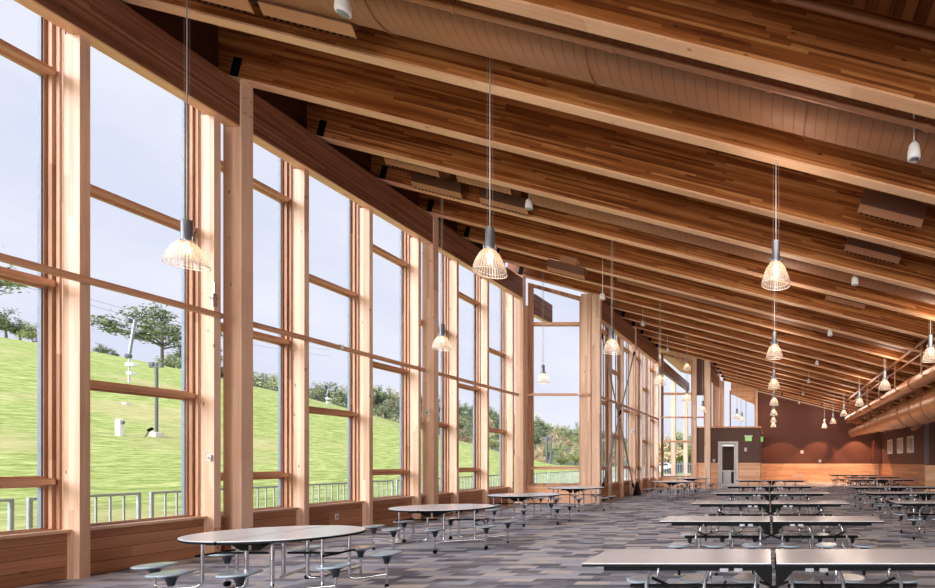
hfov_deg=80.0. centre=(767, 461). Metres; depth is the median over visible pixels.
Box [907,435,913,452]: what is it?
framed print
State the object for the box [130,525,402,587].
table
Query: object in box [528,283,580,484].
window
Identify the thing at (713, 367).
trim
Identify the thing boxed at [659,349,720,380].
ceiling
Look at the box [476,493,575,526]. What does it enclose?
table
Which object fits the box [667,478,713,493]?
table
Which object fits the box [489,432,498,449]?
tree
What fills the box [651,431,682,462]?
tree
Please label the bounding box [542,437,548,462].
lift tower
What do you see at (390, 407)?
tree
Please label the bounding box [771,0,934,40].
pipe
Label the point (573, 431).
tree
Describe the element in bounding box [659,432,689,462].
tree
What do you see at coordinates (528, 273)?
roof beam
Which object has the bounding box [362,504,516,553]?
table
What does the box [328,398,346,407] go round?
tree
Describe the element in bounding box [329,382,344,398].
tree
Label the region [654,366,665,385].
pendant lamp
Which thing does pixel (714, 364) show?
roof beam
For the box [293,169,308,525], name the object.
window post
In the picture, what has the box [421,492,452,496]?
trim
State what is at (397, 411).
tree
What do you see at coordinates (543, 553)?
floor
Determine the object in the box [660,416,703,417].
rail
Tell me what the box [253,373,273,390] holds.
tree
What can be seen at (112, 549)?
wall
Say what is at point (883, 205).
ceiling vent
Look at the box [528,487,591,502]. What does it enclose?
wall
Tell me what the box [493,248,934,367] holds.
roof beam
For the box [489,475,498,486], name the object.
fence section
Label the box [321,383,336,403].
gun
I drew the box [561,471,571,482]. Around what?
fence section
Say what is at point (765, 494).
table
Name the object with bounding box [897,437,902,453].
framed print
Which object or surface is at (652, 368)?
window
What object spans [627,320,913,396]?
roof beam
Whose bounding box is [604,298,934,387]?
roof beam
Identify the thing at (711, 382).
window
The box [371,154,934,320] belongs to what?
roof beam
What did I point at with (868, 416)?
duct
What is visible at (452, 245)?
girder
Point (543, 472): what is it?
fence section
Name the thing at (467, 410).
tree
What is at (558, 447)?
tree
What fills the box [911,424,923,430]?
duct
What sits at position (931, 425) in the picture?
wall
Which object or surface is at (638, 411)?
rail
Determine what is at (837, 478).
table
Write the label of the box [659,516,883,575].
table
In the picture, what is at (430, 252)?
column
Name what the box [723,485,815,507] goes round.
table
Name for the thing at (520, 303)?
column
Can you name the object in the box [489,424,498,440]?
tree
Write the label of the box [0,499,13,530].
fence section
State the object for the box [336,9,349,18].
grille
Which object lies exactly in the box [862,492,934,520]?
table
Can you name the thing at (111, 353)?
tree
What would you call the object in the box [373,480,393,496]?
fence section
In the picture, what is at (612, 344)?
pendant lamp
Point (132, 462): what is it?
ground
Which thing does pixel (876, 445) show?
pilaster
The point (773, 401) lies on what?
pendant lamp
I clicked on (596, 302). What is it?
column
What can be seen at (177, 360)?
tree
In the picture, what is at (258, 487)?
fence section
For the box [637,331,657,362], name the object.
girder
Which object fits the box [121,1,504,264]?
trim
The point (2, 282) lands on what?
tree
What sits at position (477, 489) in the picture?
trim
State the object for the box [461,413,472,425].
tree
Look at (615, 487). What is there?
wall
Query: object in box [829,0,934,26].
ceiling
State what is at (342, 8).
ceiling speaker
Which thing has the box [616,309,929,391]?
roof beam
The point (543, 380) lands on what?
pendant lamp
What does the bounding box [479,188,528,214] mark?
ceiling vent
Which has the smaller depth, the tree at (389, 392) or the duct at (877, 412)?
the duct at (877, 412)
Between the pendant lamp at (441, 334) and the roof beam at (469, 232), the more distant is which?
the roof beam at (469, 232)
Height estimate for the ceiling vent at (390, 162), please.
0.729 m
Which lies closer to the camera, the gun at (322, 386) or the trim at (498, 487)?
the trim at (498, 487)
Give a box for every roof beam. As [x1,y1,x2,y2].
[120,0,934,204]
[217,25,934,257]
[307,101,934,293]
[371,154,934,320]
[419,192,934,340]
[457,222,934,356]
[460,0,934,118]
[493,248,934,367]
[507,263,926,374]
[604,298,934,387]
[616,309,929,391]
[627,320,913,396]
[637,329,912,399]
[644,336,899,403]
[652,343,897,405]
[713,362,885,408]
[716,367,885,411]
[718,371,882,412]
[721,375,874,415]
[723,378,875,417]
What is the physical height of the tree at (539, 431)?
7.924 m
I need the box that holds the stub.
[534,294,551,321]
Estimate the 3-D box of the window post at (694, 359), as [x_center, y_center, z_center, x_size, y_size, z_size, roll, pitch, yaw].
[-4.310,-2.229,26.470,0.220,7.657,0.160,0,0,0]
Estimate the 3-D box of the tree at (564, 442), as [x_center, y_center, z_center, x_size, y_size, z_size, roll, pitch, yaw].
[-72.685,-6.538,161.335,5.585,6.998,5.091,0,0,25]
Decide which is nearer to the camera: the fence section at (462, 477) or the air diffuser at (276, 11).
the air diffuser at (276, 11)
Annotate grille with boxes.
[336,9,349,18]
[909,157,918,162]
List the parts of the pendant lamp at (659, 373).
lamp shade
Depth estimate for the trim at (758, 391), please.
34.44 m
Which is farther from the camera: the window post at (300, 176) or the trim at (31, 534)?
the window post at (300, 176)
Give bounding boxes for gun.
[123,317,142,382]
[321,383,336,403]
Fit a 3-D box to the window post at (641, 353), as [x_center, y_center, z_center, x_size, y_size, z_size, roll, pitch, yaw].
[-6.537,-2.011,23.198,0.135,7.222,0.095,0,0,0]
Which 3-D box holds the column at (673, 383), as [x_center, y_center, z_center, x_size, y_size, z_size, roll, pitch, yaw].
[-6.510,-1.950,31.010,0.380,7.100,0.280,0,0,0]
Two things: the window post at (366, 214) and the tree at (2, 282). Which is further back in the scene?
the tree at (2, 282)
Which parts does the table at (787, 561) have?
seat, leg, leg, seat, leg, leg, seat, leg, leg, seat, leg, leg, seat, leg, leg, seat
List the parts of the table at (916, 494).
leg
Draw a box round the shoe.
[632,482,641,495]
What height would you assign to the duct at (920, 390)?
0.601 m
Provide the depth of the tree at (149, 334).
45.93 m
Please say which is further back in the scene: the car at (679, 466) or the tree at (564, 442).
the tree at (564, 442)
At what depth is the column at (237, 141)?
7.90 m
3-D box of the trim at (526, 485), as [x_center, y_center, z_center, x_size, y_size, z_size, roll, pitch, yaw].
[-8.100,0.940,17.420,2.800,0.040,0.300,0,0,0]
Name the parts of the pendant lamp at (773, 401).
lamp shade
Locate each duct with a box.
[265,0,934,168]
[617,278,934,359]
[845,364,934,423]
[848,386,934,436]
[855,412,871,419]
[864,409,880,415]
[875,401,893,410]
[886,397,906,403]
[900,388,923,398]
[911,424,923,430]
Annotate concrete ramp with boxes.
[602,474,676,481]
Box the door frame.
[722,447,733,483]
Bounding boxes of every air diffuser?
[197,0,257,13]
[257,0,361,38]
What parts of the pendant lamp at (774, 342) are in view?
lamp shade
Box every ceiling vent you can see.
[383,157,440,177]
[411,171,466,198]
[456,175,511,194]
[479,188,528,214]
[547,255,587,279]
[825,294,864,308]
[844,237,902,263]
[857,189,927,227]
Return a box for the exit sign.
[744,435,752,440]
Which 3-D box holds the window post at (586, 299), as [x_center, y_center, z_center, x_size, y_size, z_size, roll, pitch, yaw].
[-6.985,-2.415,17.315,0.370,8.031,0.130,0,0,0]
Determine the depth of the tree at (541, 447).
145.47 m
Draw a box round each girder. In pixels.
[14,0,239,126]
[253,93,432,243]
[439,221,522,297]
[602,301,634,344]
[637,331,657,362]
[659,359,688,390]
[711,368,718,385]
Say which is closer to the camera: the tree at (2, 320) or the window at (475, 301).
the window at (475, 301)
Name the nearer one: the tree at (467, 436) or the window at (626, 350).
the window at (626, 350)
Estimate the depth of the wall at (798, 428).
34.50 m
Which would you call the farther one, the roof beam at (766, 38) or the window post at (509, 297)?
the window post at (509, 297)
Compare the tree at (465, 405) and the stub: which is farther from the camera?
the tree at (465, 405)
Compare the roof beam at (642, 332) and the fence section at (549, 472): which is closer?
the roof beam at (642, 332)
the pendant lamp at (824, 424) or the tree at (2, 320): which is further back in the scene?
the tree at (2, 320)
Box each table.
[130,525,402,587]
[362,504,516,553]
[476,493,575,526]
[536,486,614,511]
[582,549,934,587]
[643,481,700,499]
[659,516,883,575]
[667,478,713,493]
[691,501,849,540]
[710,492,829,513]
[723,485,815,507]
[736,480,807,496]
[831,475,877,485]
[846,477,899,490]
[847,479,916,493]
[847,486,934,509]
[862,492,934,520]
[889,500,934,539]
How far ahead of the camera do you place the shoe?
21.14 m
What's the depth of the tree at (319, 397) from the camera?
94.55 m
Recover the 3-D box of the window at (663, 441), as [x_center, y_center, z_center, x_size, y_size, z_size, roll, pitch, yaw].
[-5.360,-2.749,26.560,1.880,7.357,0.220,0,0,0]
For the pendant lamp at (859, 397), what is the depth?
20.30 m
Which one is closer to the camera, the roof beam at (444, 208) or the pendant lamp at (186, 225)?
the pendant lamp at (186, 225)
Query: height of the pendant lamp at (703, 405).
3.988 m
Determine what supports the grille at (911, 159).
attached to the ceiling speaker at (914, 153)
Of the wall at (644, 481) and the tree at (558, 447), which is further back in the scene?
the tree at (558, 447)
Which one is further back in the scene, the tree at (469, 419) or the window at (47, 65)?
the tree at (469, 419)
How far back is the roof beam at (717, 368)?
29.14 m
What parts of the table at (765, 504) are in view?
leg, leg, leg, leg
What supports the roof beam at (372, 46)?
attached to the ceiling at (919, 11)
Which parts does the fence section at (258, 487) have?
frame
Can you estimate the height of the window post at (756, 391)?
3.403 m
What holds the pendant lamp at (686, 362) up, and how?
hanging from the ceiling
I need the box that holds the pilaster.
[871,440,881,462]
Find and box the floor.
[17,482,934,587]
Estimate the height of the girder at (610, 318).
0.895 m
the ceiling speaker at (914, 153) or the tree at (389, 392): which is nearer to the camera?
the ceiling speaker at (914, 153)
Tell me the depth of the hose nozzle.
19.49 m
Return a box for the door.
[718,441,737,488]
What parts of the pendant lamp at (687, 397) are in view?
lamp shade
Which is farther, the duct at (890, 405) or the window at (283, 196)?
the duct at (890, 405)
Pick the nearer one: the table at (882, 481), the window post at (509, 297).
the window post at (509, 297)
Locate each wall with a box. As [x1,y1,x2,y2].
[0,488,507,587]
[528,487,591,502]
[602,485,606,500]
[607,482,629,499]
[639,479,646,491]
[650,478,653,487]
[659,478,692,488]
[697,358,702,394]
[697,428,761,462]
[697,463,761,488]
[731,383,878,481]
[879,425,924,490]
[925,422,934,490]
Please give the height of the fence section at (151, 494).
0.950 m
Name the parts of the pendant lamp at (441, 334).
lamp shade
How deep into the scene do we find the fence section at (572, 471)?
30.92 m
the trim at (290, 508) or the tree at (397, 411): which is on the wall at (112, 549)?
the trim at (290, 508)
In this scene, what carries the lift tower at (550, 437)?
on the ground
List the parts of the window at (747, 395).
frame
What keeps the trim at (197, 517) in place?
on the wall at (112, 549)
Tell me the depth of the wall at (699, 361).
26.50 m
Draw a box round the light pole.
[148,362,163,437]
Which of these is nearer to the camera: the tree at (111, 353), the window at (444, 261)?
the window at (444, 261)
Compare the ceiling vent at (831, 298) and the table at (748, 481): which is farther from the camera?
the table at (748, 481)
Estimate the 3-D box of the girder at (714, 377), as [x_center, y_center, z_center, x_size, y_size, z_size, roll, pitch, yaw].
[-3.465,-5.350,28.545,0.230,0.800,4.690,0,0,0]
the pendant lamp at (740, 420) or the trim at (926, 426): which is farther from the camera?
the pendant lamp at (740, 420)
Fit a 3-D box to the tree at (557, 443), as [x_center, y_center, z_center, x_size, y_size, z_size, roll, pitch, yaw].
[-74.831,-6.117,157.699,4.744,5.944,4.325,0,0,-40]
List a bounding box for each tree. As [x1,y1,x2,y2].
[0,246,29,294]
[0,308,26,337]
[0,313,10,326]
[3,317,34,339]
[12,321,36,341]
[90,302,222,361]
[91,341,117,353]
[107,347,119,355]
[154,336,180,369]
[154,352,175,365]
[168,332,222,368]
[253,372,264,381]
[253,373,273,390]
[254,377,272,387]
[255,378,274,389]
[269,373,277,386]
[309,388,328,402]
[310,380,323,395]
[311,390,325,401]
[315,382,338,402]
[324,394,344,406]
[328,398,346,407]
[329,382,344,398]
[337,393,346,405]
[339,386,346,398]
[373,385,386,408]
[374,399,397,418]
[384,386,398,403]
[386,394,399,406]
[386,395,399,412]
[388,392,399,401]
[388,414,399,422]
[390,401,399,418]
[459,414,470,429]
[459,418,472,436]
[459,428,472,441]
[460,402,468,412]
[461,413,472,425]
[463,405,472,417]
[489,407,498,423]
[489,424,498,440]
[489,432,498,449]
[492,419,498,436]
[534,417,542,432]
[534,432,542,445]
[534,444,544,458]
[534,451,544,462]
[535,421,550,430]
[535,425,548,443]
[537,438,554,450]
[540,442,556,456]
[549,436,559,446]
[551,423,563,436]
[552,430,562,442]
[553,440,566,453]
[554,450,570,464]
[559,434,569,446]
[560,432,572,441]
[563,424,572,433]
[567,443,578,465]
[570,428,578,443]
[571,422,578,436]
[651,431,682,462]
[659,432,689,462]
[667,428,690,462]
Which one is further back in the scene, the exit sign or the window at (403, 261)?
the exit sign
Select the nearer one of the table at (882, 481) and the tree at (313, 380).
the table at (882, 481)
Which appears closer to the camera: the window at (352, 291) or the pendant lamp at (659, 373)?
the window at (352, 291)
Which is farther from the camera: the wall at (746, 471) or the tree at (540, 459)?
the tree at (540, 459)
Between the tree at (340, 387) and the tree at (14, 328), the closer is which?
the tree at (14, 328)
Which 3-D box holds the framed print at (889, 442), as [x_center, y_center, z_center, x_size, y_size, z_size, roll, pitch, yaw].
[8.470,-1.020,31.300,0.059,1.000,1.200,0,0,0]
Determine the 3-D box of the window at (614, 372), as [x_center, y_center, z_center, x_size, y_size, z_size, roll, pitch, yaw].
[-6.706,-2.550,19.398,0.190,6.960,1.395,0,0,0]
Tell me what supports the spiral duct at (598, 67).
hanging from the ceiling at (919, 11)
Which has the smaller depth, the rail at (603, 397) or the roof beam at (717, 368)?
the rail at (603, 397)
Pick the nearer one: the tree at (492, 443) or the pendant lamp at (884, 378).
the pendant lamp at (884, 378)
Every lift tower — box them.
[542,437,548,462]
[546,436,552,463]
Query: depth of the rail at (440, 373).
14.34 m
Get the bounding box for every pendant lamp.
[161,0,210,271]
[432,323,451,350]
[472,58,507,278]
[536,365,549,383]
[603,327,620,354]
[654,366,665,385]
[682,387,691,401]
[683,358,690,370]
[699,356,706,412]
[734,409,739,418]
[739,412,744,421]
[761,239,790,290]
[766,280,782,359]
[768,370,779,388]
[769,391,778,405]
[770,389,776,415]
[822,403,826,427]
[830,414,835,423]
[840,391,847,415]
[855,377,863,405]
[879,371,890,389]
[921,319,934,362]
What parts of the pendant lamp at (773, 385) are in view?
lamp shade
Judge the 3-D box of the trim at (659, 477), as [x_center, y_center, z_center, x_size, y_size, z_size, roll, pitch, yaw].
[-5.500,0.940,26.550,2.200,0.040,0.300,0,0,0]
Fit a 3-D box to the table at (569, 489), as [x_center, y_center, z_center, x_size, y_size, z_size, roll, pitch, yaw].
[-6.330,1.228,14.900,2.370,0.745,1.730,0,0,0]
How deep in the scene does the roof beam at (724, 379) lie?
33.69 m
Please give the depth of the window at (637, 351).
23.07 m
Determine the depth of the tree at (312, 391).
96.35 m
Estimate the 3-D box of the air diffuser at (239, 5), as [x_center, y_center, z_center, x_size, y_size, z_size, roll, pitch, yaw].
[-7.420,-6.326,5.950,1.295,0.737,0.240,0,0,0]
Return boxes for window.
[0,14,61,534]
[62,29,199,528]
[200,111,291,514]
[292,166,358,506]
[359,205,408,500]
[409,235,448,495]
[449,259,479,490]
[480,277,505,488]
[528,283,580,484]
[602,325,607,483]
[612,334,619,482]
[624,342,629,481]
[627,351,638,479]
[639,352,646,478]
[650,360,653,477]
[661,352,692,476]
[711,382,714,425]
[730,390,754,425]
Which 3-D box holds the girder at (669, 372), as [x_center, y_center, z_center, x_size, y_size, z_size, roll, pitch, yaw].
[-6.500,-5.925,31.750,0.240,0.850,9.500,0,0,0]
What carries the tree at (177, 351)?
on the ground
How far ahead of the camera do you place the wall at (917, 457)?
28.02 m
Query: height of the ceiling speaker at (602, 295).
1.900 m
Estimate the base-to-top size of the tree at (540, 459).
6.025 m
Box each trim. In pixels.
[0,529,71,539]
[90,516,206,530]
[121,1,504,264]
[200,507,298,516]
[309,501,364,507]
[373,496,413,501]
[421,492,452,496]
[459,489,483,492]
[489,487,509,489]
[526,485,591,486]
[659,477,692,477]
[697,426,762,435]
[711,362,718,373]
[758,391,864,417]
[924,423,928,463]
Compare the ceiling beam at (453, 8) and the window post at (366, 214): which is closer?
the ceiling beam at (453, 8)
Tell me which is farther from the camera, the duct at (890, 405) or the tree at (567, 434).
the tree at (567, 434)
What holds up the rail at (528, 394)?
attached to the window post at (586, 299)
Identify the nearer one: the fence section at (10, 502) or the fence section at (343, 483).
the fence section at (10, 502)
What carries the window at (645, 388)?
in the wall at (644, 481)
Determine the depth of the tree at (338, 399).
104.84 m
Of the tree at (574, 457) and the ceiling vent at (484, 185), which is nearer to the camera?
the ceiling vent at (484, 185)
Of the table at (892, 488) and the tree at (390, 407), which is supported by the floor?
the table at (892, 488)
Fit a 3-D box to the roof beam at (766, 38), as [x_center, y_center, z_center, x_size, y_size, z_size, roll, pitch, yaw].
[1.254,-4.420,4.946,22.309,6.359,0.184,0,0,0]
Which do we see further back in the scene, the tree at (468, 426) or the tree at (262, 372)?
the tree at (468, 426)
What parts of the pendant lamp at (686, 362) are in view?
lamp shade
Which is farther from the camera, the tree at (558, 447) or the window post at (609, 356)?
the tree at (558, 447)
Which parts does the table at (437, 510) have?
seat, seat, seat, seat, seat, seat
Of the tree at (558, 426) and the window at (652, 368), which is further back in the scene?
the tree at (558, 426)
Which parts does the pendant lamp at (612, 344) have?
lamp shade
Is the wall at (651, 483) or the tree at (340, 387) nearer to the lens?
the wall at (651, 483)
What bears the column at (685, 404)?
on the floor
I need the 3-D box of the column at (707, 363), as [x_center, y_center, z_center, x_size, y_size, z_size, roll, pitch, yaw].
[-3.500,-2.134,26.043,0.340,7.428,0.215,0,0,0]
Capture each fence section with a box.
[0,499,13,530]
[26,492,140,528]
[149,488,222,517]
[253,486,277,507]
[309,482,346,502]
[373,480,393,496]
[396,478,421,494]
[459,476,472,489]
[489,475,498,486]
[535,472,547,482]
[549,472,560,482]
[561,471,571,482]
[572,471,578,482]
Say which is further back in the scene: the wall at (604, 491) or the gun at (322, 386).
the gun at (322, 386)
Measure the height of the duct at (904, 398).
0.594 m
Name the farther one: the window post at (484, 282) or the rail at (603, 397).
the rail at (603, 397)
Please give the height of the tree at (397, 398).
6.536 m
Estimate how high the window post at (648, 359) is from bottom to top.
7.268 m
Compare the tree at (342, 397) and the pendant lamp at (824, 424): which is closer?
the pendant lamp at (824, 424)
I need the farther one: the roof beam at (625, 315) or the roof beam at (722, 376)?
the roof beam at (722, 376)
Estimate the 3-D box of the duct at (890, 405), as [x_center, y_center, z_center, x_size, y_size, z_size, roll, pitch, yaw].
[5.606,-2.729,21.829,1.082,0.601,0.473,0,0,-4]
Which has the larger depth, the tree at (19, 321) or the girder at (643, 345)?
the tree at (19, 321)
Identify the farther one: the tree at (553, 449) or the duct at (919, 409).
the tree at (553, 449)
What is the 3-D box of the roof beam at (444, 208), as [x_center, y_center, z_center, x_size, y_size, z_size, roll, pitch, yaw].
[1.254,-4.670,12.531,22.309,6.359,0.184,0,0,0]
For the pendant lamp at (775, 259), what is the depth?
6.41 m
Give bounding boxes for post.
[63,34,89,578]
[115,419,124,435]
[201,115,220,553]
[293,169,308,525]
[360,208,372,529]
[410,237,420,520]
[449,260,458,514]
[481,279,488,503]
[506,294,513,504]
[526,305,527,502]
[581,294,591,502]
[608,329,611,499]
[620,338,623,496]
[640,352,642,492]
[647,358,649,490]
[693,358,696,487]
[755,390,757,425]
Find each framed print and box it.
[887,439,892,453]
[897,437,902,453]
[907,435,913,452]
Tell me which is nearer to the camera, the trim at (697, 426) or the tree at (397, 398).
the trim at (697, 426)
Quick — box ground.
[0,337,690,530]
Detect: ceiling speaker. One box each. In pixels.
[334,0,351,18]
[525,199,532,210]
[600,258,604,300]
[851,275,858,285]
[907,114,920,162]
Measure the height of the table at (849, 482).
0.745 m
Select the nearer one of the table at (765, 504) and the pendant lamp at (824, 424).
the table at (765, 504)
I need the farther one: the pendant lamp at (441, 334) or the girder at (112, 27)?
the pendant lamp at (441, 334)
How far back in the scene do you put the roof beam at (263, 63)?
7.90 m
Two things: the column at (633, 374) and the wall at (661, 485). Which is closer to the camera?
the column at (633, 374)
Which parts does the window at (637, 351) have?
frame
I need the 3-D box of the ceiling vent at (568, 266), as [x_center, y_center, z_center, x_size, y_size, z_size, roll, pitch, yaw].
[-5.901,-5.689,13.200,1.150,0.711,0.240,0,0,0]
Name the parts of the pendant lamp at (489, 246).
lamp shade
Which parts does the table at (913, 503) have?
leg, seat, leg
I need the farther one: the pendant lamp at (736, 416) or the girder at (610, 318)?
the pendant lamp at (736, 416)
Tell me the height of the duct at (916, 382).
0.509 m
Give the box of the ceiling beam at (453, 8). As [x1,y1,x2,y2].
[405,0,934,132]
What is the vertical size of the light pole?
3.633 m
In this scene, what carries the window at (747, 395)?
in the wall
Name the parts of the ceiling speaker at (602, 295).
stem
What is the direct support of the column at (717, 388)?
on the trim at (697, 426)
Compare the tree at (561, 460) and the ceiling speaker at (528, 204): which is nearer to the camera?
the ceiling speaker at (528, 204)
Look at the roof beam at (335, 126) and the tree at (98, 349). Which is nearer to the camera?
the roof beam at (335, 126)
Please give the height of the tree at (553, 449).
6.983 m
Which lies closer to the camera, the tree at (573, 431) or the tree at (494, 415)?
the tree at (494, 415)
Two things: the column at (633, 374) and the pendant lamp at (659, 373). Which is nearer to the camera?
the pendant lamp at (659, 373)
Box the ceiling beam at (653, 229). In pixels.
[529,193,934,304]
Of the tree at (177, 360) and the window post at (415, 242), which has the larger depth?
the tree at (177, 360)
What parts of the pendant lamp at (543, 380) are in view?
lamp shade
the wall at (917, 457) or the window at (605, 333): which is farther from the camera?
the wall at (917, 457)
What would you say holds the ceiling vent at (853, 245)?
in the ceiling at (919, 11)
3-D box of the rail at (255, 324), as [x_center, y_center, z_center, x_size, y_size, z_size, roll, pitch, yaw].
[-9.335,-2.487,10.160,0.109,0.105,4.130,0,0,0]
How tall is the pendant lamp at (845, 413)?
2.244 m
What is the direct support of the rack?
hanging from the roof beam at (390, 175)
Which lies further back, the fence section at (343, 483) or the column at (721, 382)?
the column at (721, 382)
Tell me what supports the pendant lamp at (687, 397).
hanging from the ceiling
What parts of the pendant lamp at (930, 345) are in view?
lamp shade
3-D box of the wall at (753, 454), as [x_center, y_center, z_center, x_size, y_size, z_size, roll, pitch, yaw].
[-2.330,-0.950,30.450,3.740,2.060,7.900,0,0,0]
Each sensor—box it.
[207,455,211,460]
[209,282,217,306]
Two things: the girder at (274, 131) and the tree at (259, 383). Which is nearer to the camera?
the girder at (274, 131)
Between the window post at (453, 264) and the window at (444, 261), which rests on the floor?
the window post at (453, 264)
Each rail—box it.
[0,253,223,318]
[253,322,425,371]
[439,372,518,395]
[527,393,589,395]
[602,396,634,410]
[637,410,657,419]
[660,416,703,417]
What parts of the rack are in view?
rail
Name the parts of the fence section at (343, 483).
frame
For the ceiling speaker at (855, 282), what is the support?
hanging from the ceiling at (919, 11)
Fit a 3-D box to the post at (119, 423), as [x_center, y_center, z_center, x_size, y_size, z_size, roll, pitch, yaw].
[-26.979,-1.317,18.750,0.283,0.908,0.167,0,0,0]
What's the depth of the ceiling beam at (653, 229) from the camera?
10.19 m
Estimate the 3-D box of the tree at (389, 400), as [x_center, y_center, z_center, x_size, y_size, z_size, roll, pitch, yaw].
[-116.560,-19.293,140.420,4.444,5.308,4.626,0,0,14]
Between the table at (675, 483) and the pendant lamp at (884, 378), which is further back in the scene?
the table at (675, 483)
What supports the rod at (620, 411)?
attached to the column at (633, 374)
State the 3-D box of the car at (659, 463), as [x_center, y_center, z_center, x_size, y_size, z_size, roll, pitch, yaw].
[-13.533,0.875,58.000,4.400,1.450,1.800,0,0,-6]
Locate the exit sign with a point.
(747, 437)
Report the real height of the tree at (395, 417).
4.303 m
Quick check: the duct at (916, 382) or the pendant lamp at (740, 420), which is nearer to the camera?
the duct at (916, 382)
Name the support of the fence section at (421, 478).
on the ground
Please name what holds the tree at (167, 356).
on the ground
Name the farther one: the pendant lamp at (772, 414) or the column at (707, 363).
the column at (707, 363)
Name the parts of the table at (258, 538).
seat, seat, seat, seat, seat, seat, seat, seat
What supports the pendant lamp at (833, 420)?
hanging from the ceiling
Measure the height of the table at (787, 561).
0.745 m
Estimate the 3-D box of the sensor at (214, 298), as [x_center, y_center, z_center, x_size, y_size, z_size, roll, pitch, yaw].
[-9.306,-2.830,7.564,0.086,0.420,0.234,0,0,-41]
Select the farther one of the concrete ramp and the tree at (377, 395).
the tree at (377, 395)
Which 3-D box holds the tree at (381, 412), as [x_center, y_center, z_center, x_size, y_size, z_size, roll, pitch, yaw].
[-101.027,-13.270,118.945,5.197,6.464,4.375,0,0,-23]
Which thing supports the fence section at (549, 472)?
on the ground
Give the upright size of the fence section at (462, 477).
0.950 m
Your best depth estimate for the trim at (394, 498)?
11.37 m
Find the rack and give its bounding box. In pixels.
[846,330,934,415]
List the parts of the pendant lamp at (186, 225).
lamp shade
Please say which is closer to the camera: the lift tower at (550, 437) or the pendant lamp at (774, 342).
the pendant lamp at (774, 342)
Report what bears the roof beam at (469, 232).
attached to the ceiling at (919, 11)
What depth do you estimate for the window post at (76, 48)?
6.13 m
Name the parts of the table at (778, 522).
seat, seat, leg, leg, seat, seat, leg, seat, seat, leg, leg, seat, seat, leg, leg, seat, seat, leg, leg, seat, seat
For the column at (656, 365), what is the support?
on the floor
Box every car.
[659,463,670,470]
[664,463,690,473]
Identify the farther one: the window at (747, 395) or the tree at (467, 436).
the tree at (467, 436)
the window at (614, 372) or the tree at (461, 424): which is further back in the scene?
the tree at (461, 424)
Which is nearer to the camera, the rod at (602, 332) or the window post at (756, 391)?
the rod at (602, 332)
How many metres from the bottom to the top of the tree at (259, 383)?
6.084 m
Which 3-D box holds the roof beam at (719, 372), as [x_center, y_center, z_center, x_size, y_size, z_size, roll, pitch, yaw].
[4.504,-4.458,30.735,15.809,4.734,0.184,0,0,0]
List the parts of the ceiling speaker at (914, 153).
stem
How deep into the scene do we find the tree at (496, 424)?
152.09 m
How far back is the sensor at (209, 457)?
7.58 m
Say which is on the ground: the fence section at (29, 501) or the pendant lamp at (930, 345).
the fence section at (29, 501)
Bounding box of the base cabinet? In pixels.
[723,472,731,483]
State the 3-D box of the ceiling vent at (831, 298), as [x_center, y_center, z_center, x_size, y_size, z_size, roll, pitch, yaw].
[2.061,-4.383,11.900,1.101,0.702,0.240,0,0,0]
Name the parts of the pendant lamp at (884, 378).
lamp shade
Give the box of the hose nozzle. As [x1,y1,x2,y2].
[145,427,153,436]
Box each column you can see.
[223,78,252,549]
[422,213,438,518]
[515,275,525,502]
[592,295,601,502]
[629,327,636,494]
[654,348,658,488]
[671,381,675,475]
[683,392,687,475]
[704,360,710,488]
[715,374,719,425]
[720,381,723,425]
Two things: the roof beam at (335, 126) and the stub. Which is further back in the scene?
the stub
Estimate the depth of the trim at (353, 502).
9.91 m
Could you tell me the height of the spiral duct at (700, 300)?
4.807 m
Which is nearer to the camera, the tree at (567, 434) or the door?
the door
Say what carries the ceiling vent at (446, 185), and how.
in the ceiling at (919, 11)
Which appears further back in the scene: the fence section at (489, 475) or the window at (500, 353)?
the fence section at (489, 475)
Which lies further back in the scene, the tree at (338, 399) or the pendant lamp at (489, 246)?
the tree at (338, 399)
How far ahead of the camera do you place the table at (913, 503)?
9.57 m
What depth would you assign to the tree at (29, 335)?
45.71 m
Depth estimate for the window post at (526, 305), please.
17.30 m
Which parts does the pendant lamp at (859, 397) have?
lamp shade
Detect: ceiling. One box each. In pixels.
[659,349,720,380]
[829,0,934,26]
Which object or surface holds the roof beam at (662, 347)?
attached to the ceiling
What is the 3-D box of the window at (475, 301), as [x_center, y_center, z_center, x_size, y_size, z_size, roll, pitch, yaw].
[-9.700,-2.834,14.331,0.190,7.528,1.378,0,0,0]
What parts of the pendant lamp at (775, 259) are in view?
lamp shade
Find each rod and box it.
[602,332,633,487]
[602,351,634,488]
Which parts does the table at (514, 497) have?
seat, seat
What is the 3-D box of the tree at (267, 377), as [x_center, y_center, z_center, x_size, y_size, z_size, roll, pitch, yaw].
[-103.947,-14.833,91.679,5.153,5.585,4.750,0,0,-19]
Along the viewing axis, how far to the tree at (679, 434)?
77.25 m

